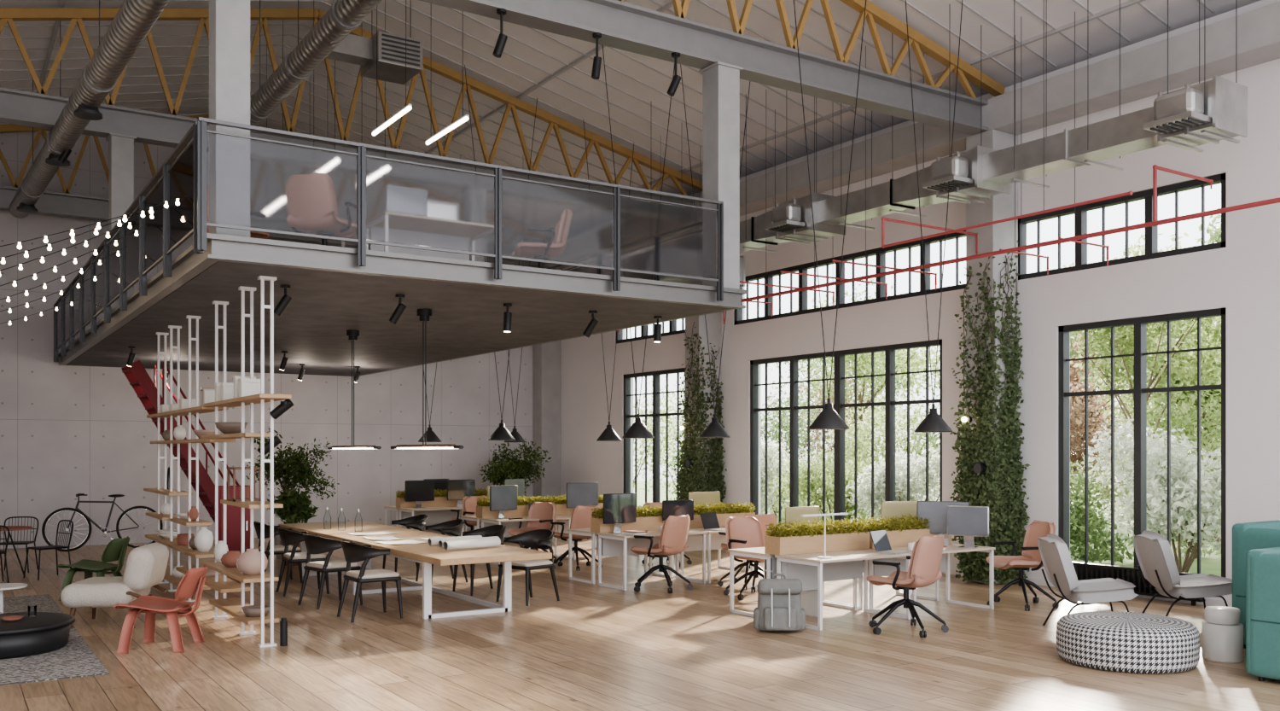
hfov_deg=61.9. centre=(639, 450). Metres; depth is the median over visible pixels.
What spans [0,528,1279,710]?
floor
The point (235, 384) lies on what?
book
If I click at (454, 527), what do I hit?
dining chair
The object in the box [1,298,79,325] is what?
string lights
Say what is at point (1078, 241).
pipe
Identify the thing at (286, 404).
spotlight
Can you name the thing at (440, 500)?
planter box
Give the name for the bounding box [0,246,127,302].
string lights
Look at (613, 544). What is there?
desk
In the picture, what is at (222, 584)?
shelving unit
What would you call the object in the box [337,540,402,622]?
dining chair
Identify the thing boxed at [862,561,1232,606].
baseboard
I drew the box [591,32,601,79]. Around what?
spotlight
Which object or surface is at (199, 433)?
bowl
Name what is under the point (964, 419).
wall lamp
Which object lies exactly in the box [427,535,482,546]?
paper roll
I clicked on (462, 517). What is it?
desk
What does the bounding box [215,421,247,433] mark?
bowl
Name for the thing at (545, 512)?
chair
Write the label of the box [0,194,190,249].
string lights
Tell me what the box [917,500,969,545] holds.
computer monitor
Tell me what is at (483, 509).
planter box
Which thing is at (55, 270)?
string lights
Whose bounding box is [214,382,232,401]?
storage box
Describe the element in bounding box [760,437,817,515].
bush
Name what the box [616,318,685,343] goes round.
window
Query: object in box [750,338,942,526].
window
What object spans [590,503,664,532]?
planter box
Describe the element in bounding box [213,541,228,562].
vase
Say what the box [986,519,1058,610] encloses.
chair
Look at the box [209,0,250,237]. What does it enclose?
support column
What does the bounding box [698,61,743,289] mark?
support column
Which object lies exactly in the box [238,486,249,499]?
candle
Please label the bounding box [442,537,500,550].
paper roll
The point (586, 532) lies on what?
desk
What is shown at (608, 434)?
pendant lamp
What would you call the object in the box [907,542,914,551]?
mug
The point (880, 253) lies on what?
window
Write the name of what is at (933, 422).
pendant lamp
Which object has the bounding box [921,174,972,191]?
diffuser
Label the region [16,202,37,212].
vent
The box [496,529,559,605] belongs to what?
dining chair
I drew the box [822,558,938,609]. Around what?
desk
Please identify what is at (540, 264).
chair
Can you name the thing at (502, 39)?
spotlight
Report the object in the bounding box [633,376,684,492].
bush
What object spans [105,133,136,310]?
support column
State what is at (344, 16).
spiral duct
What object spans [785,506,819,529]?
computer monitor
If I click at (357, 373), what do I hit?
spotlight
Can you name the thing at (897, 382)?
tree
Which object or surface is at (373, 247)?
desk
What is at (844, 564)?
desk
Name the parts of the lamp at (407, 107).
cord, cord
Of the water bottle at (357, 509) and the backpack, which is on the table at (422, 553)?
the water bottle at (357, 509)
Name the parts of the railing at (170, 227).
post, glass panel, post, glass panel, post, glass panel, post, glass panel, post, glass panel, post, glass panel, post, glass panel, post, glass panel, post, glass panel, post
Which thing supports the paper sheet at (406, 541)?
on the table at (422, 553)
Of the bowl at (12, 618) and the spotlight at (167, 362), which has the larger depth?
the spotlight at (167, 362)
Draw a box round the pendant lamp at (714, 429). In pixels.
[680,64,750,437]
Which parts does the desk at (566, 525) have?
modesty panel, leg frame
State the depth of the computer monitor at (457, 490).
22.02 m
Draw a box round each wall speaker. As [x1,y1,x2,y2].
[685,459,694,467]
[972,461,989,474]
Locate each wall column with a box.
[532,267,560,500]
[685,312,721,491]
[965,128,1018,583]
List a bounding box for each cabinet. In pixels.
[218,485,250,552]
[763,556,817,616]
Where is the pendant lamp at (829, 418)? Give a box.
[793,0,866,429]
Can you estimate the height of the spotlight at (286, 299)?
0.318 m
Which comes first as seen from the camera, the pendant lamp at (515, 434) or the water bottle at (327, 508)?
the water bottle at (327, 508)
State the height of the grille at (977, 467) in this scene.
0.139 m
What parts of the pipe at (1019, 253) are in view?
hanger rod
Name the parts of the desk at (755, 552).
leg frame, modesty panel, leg frame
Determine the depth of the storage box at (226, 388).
11.57 m
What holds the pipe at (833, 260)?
hanging from the ceiling
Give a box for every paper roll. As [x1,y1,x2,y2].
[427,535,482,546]
[438,535,498,547]
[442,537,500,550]
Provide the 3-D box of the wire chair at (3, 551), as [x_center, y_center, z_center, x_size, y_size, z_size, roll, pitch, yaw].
[-9.290,1.475,15.169,0.501,0.852,0.540,0,0,-39]
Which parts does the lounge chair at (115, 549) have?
leg, seat, leg, backrest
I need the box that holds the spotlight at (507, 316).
[503,302,511,331]
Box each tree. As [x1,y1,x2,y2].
[245,426,339,558]
[266,487,319,565]
[479,441,551,496]
[767,279,936,438]
[796,296,939,453]
[932,331,1104,398]
[1062,232,1221,451]
[1070,250,1175,500]
[1070,332,1116,457]
[1075,319,1221,558]
[1103,316,1221,541]
[1193,208,1221,327]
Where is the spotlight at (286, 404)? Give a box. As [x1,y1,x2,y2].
[269,398,293,418]
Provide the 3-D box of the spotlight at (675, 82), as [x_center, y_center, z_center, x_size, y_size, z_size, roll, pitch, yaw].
[0.391,-4.307,12.224,0.169,0.486,0.098,0,0,-12]
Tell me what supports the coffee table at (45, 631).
on the rug
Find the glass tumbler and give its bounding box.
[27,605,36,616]
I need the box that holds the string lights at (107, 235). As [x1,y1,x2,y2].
[0,207,162,276]
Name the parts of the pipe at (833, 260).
hanger rod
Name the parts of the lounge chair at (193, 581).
leg, seat, leg, backrest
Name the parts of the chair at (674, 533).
armrest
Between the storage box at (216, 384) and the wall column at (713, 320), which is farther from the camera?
the wall column at (713, 320)
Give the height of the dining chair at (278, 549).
0.897 m
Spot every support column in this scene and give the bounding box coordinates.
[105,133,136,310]
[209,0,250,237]
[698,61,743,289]
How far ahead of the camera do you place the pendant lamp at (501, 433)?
18.53 m
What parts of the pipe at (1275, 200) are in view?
hanger rod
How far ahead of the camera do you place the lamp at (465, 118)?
13.11 m
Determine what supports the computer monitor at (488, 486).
on the desk at (462, 517)
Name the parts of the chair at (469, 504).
armrest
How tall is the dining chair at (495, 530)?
0.897 m
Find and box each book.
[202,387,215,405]
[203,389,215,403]
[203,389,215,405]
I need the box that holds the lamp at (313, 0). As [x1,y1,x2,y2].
[313,0,335,152]
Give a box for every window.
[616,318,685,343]
[623,367,685,513]
[734,230,965,325]
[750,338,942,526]
[1018,172,1226,279]
[1058,307,1226,577]
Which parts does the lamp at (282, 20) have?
cord, cord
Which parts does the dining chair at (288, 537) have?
leg, leg, backrest, seat frame, seat, leg, leg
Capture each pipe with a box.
[739,280,834,306]
[741,16,1279,302]
[747,300,772,316]
[779,96,887,299]
[832,46,936,290]
[881,0,1133,254]
[999,34,1049,274]
[1058,11,1109,265]
[1152,164,1213,221]
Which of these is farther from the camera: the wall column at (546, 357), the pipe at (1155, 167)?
the wall column at (546, 357)
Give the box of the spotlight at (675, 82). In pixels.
[666,52,680,96]
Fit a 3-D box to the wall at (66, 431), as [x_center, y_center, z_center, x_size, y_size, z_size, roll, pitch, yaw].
[-9.095,-2.600,22.797,16.800,9.000,0.300,0,0,-33]
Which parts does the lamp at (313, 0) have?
cord, cord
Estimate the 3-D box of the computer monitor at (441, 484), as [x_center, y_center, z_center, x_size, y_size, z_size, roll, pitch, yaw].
[-4.294,0.879,22.598,0.600,0.558,0.200,0,0,-39]
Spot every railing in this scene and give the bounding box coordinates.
[53,121,203,361]
[197,116,723,301]
[546,261,702,285]
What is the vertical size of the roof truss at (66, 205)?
2.493 m
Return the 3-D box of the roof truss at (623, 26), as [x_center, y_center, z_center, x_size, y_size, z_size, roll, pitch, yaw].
[-1.443,-5.797,11.133,16.029,2.493,0.280,0,0,-33]
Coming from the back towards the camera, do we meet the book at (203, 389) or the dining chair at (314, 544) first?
the dining chair at (314, 544)
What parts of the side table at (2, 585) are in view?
stem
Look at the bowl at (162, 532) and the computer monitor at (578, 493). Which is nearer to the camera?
the bowl at (162, 532)
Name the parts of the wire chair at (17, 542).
seat, backrest, leg, leg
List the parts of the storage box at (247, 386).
lid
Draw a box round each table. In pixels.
[0,525,32,575]
[0,582,27,613]
[0,611,75,658]
[278,520,552,619]
[1202,605,1243,663]
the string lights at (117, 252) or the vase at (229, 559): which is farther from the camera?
the string lights at (117, 252)
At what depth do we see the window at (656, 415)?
23.34 m
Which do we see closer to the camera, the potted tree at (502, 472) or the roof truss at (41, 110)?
the roof truss at (41, 110)
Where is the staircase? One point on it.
(146, 390)
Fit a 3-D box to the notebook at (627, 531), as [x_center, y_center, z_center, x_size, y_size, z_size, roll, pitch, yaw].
[-0.066,1.112,14.667,0.200,0.018,0.280,0,0,-45]
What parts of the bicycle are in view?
frame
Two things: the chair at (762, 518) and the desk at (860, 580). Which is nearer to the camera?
the desk at (860, 580)
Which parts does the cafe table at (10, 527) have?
leg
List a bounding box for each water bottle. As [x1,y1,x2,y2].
[323,506,331,529]
[337,507,345,530]
[354,508,362,531]
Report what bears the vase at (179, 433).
on the shelving unit
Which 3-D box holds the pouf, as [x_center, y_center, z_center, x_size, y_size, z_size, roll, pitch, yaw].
[4.379,1.702,9.606,1.180,0.395,1.180,0,0,-33]
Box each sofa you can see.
[1232,519,1279,648]
[1245,546,1279,680]
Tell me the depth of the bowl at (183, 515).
13.65 m
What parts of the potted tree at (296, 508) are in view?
pot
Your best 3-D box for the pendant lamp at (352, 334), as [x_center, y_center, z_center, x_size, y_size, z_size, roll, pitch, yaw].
[-4.035,-0.855,14.993,0.178,1.671,2.200,0,0,-33]
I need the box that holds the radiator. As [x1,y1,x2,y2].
[1072,561,1205,605]
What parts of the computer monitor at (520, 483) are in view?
casing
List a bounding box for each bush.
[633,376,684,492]
[663,429,773,512]
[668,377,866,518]
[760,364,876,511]
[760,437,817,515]
[767,448,903,528]
[805,389,939,523]
[844,439,939,520]
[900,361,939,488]
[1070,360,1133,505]
[1070,456,1133,564]
[1082,417,1221,572]
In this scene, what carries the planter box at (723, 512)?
on the desk at (713, 539)
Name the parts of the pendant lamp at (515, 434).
cord, lamp shade, cord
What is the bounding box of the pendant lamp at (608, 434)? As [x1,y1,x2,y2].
[583,122,634,441]
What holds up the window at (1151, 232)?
in the wall at (1242, 276)
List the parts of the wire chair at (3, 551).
leg, backrest, leg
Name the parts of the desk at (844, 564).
leg frame, modesty panel, leg frame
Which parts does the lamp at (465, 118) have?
cord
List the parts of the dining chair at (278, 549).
leg, backrest, seat, seat frame, leg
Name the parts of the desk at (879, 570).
leg frame, modesty panel, leg frame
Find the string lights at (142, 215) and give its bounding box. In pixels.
[0,196,178,263]
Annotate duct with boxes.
[8,0,169,218]
[250,0,382,126]
[739,0,1247,252]
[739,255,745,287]
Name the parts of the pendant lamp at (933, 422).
cord, lamp shade, cord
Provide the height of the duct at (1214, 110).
2.514 m
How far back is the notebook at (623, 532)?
14.57 m
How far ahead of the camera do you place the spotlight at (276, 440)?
10.68 m
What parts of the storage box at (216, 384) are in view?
lid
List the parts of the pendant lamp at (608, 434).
cord, lamp shade, cord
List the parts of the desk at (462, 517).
leg frame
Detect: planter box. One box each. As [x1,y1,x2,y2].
[395,488,457,507]
[475,487,487,496]
[476,494,553,517]
[548,492,610,515]
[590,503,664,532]
[689,500,755,528]
[764,517,870,555]
[856,513,951,548]
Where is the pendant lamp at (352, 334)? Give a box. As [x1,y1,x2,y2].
[327,329,381,448]
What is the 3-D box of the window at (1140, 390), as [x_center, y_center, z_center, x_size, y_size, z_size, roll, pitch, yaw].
[6.535,-0.013,13.939,0.140,3.445,2.340,0,0,-33]
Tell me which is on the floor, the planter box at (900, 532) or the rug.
the rug
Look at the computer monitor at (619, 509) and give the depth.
15.00 m
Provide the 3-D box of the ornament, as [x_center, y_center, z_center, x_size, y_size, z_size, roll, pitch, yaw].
[-6.552,0.385,14.837,0.022,0.312,0.222,0,0,-33]
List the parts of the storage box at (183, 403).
lid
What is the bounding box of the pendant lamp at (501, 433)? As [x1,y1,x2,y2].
[464,64,537,440]
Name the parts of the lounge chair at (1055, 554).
leg, backrest, frame rail, frame rail, seat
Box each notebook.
[622,529,647,533]
[622,531,646,534]
[622,533,645,535]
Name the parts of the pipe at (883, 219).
hanger rod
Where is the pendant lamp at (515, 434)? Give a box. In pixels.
[504,257,530,442]
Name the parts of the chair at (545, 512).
armrest, armrest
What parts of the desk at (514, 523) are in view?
leg frame, modesty panel, leg frame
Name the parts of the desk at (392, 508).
leg frame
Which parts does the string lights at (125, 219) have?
bulb, bulb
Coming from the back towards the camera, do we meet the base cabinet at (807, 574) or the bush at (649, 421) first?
the bush at (649, 421)
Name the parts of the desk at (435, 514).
leg frame, modesty panel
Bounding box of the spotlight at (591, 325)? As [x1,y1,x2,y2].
[582,310,598,337]
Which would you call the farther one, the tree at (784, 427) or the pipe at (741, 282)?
the tree at (784, 427)
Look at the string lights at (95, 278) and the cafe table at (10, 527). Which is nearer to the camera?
the string lights at (95, 278)
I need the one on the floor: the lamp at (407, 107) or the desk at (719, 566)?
the desk at (719, 566)
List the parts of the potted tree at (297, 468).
pot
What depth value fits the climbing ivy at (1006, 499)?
15.15 m
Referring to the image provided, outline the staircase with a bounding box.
[121,359,239,523]
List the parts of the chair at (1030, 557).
armrest, armrest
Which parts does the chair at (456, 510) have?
armrest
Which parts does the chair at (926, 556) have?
armrest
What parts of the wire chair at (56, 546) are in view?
leg, leg, seat, leg, backrest, leg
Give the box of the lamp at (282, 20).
[266,19,283,130]
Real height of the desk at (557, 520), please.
0.740 m
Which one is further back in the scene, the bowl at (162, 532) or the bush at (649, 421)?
the bush at (649, 421)
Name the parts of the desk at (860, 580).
leg frame, modesty panel, leg frame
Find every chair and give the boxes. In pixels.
[0,516,39,572]
[0,524,9,582]
[23,519,73,580]
[57,535,129,600]
[60,542,168,628]
[113,564,207,653]
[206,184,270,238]
[253,521,302,583]
[276,526,329,596]
[297,232,347,245]
[297,533,362,609]
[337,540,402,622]
[382,514,427,572]
[415,519,468,584]
[450,495,487,530]
[452,524,506,595]
[462,495,503,544]
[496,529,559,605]
[507,500,558,563]
[513,256,546,268]
[550,504,602,570]
[630,513,692,593]
[641,501,692,566]
[717,512,777,589]
[723,515,763,599]
[866,533,948,637]
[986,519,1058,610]
[1037,533,1138,625]
[1133,530,1232,616]
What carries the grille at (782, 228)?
attached to the duct at (1214, 110)
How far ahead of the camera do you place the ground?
22.98 m
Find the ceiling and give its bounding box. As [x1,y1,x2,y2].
[0,0,1260,195]
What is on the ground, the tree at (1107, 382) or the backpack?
the tree at (1107, 382)
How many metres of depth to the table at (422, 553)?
12.58 m
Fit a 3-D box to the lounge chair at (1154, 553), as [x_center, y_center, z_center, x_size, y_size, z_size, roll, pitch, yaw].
[5.940,1.393,11.654,0.924,1.024,0.707,0,0,3]
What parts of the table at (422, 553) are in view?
rail, rail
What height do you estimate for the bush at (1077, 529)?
2.193 m
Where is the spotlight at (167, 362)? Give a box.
[166,360,169,378]
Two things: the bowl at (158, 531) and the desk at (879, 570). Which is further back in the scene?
the bowl at (158, 531)
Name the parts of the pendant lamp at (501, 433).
cord, lamp shade, cord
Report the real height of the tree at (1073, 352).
7.856 m
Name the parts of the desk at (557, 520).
leg frame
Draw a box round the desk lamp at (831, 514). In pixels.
[800,512,848,558]
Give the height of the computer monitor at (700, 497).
0.518 m
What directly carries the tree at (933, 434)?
on the ground
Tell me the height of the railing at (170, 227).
1.145 m
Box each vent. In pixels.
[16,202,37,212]
[45,153,69,166]
[73,104,102,120]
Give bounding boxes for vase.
[160,503,169,514]
[162,430,173,440]
[171,565,184,577]
[173,424,186,439]
[177,533,193,545]
[186,506,198,520]
[188,535,197,549]
[193,526,213,552]
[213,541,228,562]
[220,550,241,567]
[237,548,267,575]
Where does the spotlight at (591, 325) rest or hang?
attached to the mezzanine
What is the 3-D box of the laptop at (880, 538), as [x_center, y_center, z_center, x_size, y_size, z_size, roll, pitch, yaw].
[2.846,1.038,12.142,0.326,0.239,0.340,0,0,42]
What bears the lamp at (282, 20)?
hanging from the ceiling
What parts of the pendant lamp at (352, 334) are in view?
cord, cord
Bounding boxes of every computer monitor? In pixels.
[405,480,434,507]
[423,478,448,494]
[447,479,475,506]
[487,484,517,499]
[489,485,517,518]
[503,478,524,497]
[566,482,598,507]
[603,492,636,533]
[662,500,693,520]
[688,491,720,511]
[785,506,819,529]
[881,500,917,519]
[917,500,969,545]
[946,505,989,548]
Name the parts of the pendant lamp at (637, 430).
cord, lamp shade, cord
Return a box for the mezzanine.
[58,232,746,376]
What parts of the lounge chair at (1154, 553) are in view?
leg, backrest, frame rail, frame rail, seat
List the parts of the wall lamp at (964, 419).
bulb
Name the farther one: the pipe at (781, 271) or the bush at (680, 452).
the bush at (680, 452)
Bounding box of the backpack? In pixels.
[753,573,805,631]
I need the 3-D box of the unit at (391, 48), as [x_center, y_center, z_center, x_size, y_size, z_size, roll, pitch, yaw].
[-3.622,-6.100,14.236,1.260,2.001,0.720,0,0,-33]
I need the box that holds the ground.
[633,479,1221,575]
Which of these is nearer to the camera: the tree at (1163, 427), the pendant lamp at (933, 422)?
the pendant lamp at (933, 422)
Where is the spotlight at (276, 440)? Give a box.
[257,435,281,454]
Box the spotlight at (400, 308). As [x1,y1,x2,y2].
[389,294,406,324]
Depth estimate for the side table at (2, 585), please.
11.58 m
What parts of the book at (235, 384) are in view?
lid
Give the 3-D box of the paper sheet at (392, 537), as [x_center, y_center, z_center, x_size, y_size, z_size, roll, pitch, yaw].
[-3.350,1.140,13.948,0.420,0.014,0.550,0,0,-28]
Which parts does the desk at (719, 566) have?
leg frame, leg frame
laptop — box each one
[699,512,725,530]
[869,529,910,554]
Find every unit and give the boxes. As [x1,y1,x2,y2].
[143,275,291,647]
[325,0,422,84]
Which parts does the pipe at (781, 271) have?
hanger rod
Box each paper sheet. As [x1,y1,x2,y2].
[346,530,396,535]
[362,535,404,540]
[374,538,427,544]
[419,535,442,539]
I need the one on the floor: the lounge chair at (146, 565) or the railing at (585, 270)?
the lounge chair at (146, 565)
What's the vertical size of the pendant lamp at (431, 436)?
6.363 m
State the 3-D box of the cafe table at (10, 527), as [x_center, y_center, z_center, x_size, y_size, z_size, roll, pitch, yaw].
[-9.575,1.529,15.964,0.837,0.748,0.837,0,0,-33]
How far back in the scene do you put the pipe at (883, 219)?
12.84 m
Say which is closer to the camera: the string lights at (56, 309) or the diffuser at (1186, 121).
the diffuser at (1186, 121)
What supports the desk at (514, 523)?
on the floor
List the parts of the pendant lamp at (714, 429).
cord, lamp shade, cord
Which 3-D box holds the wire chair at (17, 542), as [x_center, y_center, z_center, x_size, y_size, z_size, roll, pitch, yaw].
[-9.810,1.475,16.790,0.501,0.852,0.540,0,0,-14]
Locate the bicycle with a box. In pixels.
[41,493,162,551]
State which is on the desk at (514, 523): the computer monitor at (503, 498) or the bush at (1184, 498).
the computer monitor at (503, 498)
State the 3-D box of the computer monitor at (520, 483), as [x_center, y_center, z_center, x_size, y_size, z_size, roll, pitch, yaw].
[-2.700,0.879,22.684,0.200,0.558,0.600,0,0,40]
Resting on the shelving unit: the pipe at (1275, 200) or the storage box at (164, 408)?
the storage box at (164, 408)
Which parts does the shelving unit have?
shelf, shelf, shelf, shelf, shelf, shelf, shelf, shelf, shelf, shelf, shelf, shelf, shelf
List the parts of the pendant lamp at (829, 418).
cord, lamp shade, cord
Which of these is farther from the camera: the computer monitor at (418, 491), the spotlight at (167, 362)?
the computer monitor at (418, 491)
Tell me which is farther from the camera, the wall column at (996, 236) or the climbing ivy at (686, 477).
the climbing ivy at (686, 477)
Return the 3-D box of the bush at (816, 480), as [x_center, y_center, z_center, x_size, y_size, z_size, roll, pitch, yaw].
[4.275,0.998,23.960,2.903,2.133,3.381,0,0,36]
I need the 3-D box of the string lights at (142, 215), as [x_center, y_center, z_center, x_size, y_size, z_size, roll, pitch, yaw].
[-7.370,-1.871,9.995,6.195,0.964,0.036,0,0,2]
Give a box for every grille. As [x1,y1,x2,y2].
[381,33,419,66]
[685,459,690,466]
[768,224,801,232]
[926,180,968,191]
[973,463,982,472]
[1150,117,1204,133]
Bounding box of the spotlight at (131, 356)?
[126,346,135,366]
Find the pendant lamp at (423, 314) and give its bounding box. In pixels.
[390,308,463,448]
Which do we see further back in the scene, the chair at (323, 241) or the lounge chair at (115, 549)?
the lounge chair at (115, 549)
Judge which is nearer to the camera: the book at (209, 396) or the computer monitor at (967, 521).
the book at (209, 396)
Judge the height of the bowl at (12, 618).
0.030 m
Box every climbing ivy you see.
[673,321,727,504]
[949,239,1029,584]
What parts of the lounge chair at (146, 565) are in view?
leg, leg, seat, backrest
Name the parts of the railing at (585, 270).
handrail, glass panel, glass panel, post, glass panel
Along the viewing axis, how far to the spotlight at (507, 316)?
12.24 m
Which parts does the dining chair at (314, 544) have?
leg, leg, backrest, seat frame, seat, leg, leg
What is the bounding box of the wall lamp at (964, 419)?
[961,415,971,422]
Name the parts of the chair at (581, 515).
armrest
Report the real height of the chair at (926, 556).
1.035 m
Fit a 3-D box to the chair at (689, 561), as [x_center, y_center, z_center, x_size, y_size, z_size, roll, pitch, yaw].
[0.446,1.383,17.730,0.838,1.035,0.826,0,0,-31]
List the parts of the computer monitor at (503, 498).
casing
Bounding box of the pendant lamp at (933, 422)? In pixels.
[905,0,962,432]
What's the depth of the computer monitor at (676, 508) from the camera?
15.54 m
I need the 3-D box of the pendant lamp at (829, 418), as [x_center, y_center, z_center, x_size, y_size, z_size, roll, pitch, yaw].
[2.203,-3.372,12.448,1.411,6.244,0.464,0,0,-33]
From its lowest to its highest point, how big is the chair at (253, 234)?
1.035 m
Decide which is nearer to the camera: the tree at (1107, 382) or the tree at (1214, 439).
the tree at (1214, 439)
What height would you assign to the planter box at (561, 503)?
0.384 m
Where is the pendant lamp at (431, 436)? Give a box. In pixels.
[396,128,460,442]
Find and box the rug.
[0,593,109,685]
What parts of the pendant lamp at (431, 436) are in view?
lamp shade, cord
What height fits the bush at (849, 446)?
3.626 m
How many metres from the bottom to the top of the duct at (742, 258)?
3.111 m
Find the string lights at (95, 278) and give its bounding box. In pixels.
[0,272,103,313]
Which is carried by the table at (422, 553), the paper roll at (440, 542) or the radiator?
the paper roll at (440, 542)
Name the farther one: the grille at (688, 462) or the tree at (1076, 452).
the tree at (1076, 452)
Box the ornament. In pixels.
[166,466,169,489]
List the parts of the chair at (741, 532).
armrest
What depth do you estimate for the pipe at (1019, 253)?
14.30 m
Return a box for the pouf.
[1055,610,1199,674]
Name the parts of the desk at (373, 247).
leg frame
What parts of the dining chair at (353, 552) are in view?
leg, leg, backrest, seat, seat frame, leg, leg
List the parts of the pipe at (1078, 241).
hanger rod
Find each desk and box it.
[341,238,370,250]
[366,239,474,261]
[384,506,447,535]
[398,506,476,529]
[459,514,547,550]
[479,515,570,564]
[554,514,639,559]
[557,519,596,549]
[567,528,672,583]
[596,529,707,590]
[649,548,746,577]
[680,526,781,582]
[727,546,857,616]
[774,548,911,630]
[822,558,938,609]
[868,543,995,618]
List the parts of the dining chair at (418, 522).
leg, leg, backrest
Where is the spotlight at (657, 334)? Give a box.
[653,315,662,342]
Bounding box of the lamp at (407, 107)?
[372,0,412,135]
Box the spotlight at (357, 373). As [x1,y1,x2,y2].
[354,366,360,382]
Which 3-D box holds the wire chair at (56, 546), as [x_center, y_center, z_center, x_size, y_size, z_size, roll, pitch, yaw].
[-8.842,1.475,15.975,0.501,0.852,0.540,0,0,38]
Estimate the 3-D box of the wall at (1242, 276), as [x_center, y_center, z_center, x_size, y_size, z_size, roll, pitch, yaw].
[4.715,-1.700,16.787,0.300,7.200,24.900,0,0,-33]
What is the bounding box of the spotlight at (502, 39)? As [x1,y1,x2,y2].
[492,8,507,58]
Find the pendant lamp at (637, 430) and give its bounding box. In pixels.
[602,45,674,438]
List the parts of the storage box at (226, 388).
lid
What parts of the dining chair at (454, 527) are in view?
leg, leg, backrest, leg, leg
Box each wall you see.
[0,130,532,549]
[560,0,1279,600]
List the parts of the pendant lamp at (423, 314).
cord, cord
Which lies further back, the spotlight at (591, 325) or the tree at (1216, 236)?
the tree at (1216, 236)
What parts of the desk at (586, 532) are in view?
leg frame, modesty panel, leg frame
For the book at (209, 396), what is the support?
on the shelving unit
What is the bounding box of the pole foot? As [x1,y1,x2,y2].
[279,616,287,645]
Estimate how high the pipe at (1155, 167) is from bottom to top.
0.702 m
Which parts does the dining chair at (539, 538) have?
leg, leg, seat, seat frame, leg, backrest, leg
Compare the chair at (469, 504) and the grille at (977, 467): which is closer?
the grille at (977, 467)
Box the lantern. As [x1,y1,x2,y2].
[226,466,260,501]
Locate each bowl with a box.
[0,615,23,621]
[156,529,175,533]
[160,530,177,534]
[160,533,177,539]
[176,512,188,519]
[192,430,215,438]
[204,570,221,576]
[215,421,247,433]
[241,605,269,616]
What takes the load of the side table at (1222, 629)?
on the floor
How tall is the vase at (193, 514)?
0.180 m
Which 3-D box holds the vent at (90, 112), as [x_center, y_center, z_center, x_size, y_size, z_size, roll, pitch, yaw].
[-6.849,-4.235,13.241,0.316,0.170,0.316,0,0,-33]
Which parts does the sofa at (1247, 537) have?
backrest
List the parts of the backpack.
handle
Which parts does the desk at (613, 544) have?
leg frame, modesty panel, leg frame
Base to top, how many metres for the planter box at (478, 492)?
0.384 m
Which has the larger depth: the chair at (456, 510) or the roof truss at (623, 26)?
the chair at (456, 510)
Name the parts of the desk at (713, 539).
leg frame, modesty panel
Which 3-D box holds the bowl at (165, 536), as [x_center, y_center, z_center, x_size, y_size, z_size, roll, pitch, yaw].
[-6.497,1.187,14.754,0.260,0.070,0.260,0,0,-33]
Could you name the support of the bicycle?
on the floor
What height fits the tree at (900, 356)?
8.516 m
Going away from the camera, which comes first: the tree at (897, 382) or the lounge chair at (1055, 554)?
the lounge chair at (1055, 554)
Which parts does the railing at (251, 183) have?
post, glass panel, post, glass panel, post, glass panel, post, glass panel, post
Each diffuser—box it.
[764,219,804,230]
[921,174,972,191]
[1143,110,1210,133]
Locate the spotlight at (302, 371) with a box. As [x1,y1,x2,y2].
[297,363,305,380]
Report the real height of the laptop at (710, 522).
0.239 m
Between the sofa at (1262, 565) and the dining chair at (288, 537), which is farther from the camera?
the dining chair at (288, 537)
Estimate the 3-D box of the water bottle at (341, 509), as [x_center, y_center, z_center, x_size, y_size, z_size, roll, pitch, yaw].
[-4.309,0.990,15.412,0.104,0.320,0.104,0,0,-33]
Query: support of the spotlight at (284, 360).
attached to the mezzanine
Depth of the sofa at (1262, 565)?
8.72 m
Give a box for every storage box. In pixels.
[159,404,168,413]
[168,403,178,411]
[178,398,196,409]
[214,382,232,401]
[219,382,232,400]
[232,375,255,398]
[238,378,260,396]
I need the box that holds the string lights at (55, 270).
[0,225,146,286]
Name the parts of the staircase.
handrail, handrail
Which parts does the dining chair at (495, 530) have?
leg, leg, backrest, leg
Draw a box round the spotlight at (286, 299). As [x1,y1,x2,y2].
[273,284,292,316]
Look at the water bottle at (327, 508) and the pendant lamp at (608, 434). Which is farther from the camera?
the pendant lamp at (608, 434)
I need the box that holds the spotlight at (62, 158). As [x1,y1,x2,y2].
[58,149,72,163]
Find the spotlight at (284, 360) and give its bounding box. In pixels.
[279,350,288,370]
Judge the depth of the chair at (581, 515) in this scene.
16.98 m
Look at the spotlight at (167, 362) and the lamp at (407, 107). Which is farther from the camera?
the spotlight at (167, 362)
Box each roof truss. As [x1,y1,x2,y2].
[0,7,702,208]
[0,114,552,267]
[418,0,1005,135]
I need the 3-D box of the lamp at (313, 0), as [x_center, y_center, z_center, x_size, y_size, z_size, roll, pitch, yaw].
[-4.508,-5.511,15.222,0.046,3.067,1.280,0,0,-33]
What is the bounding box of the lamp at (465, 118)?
[425,11,468,145]
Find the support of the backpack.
on the floor
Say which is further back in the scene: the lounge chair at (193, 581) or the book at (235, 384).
the book at (235, 384)
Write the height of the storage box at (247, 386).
0.200 m
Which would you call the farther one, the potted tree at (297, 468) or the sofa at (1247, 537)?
the potted tree at (297, 468)

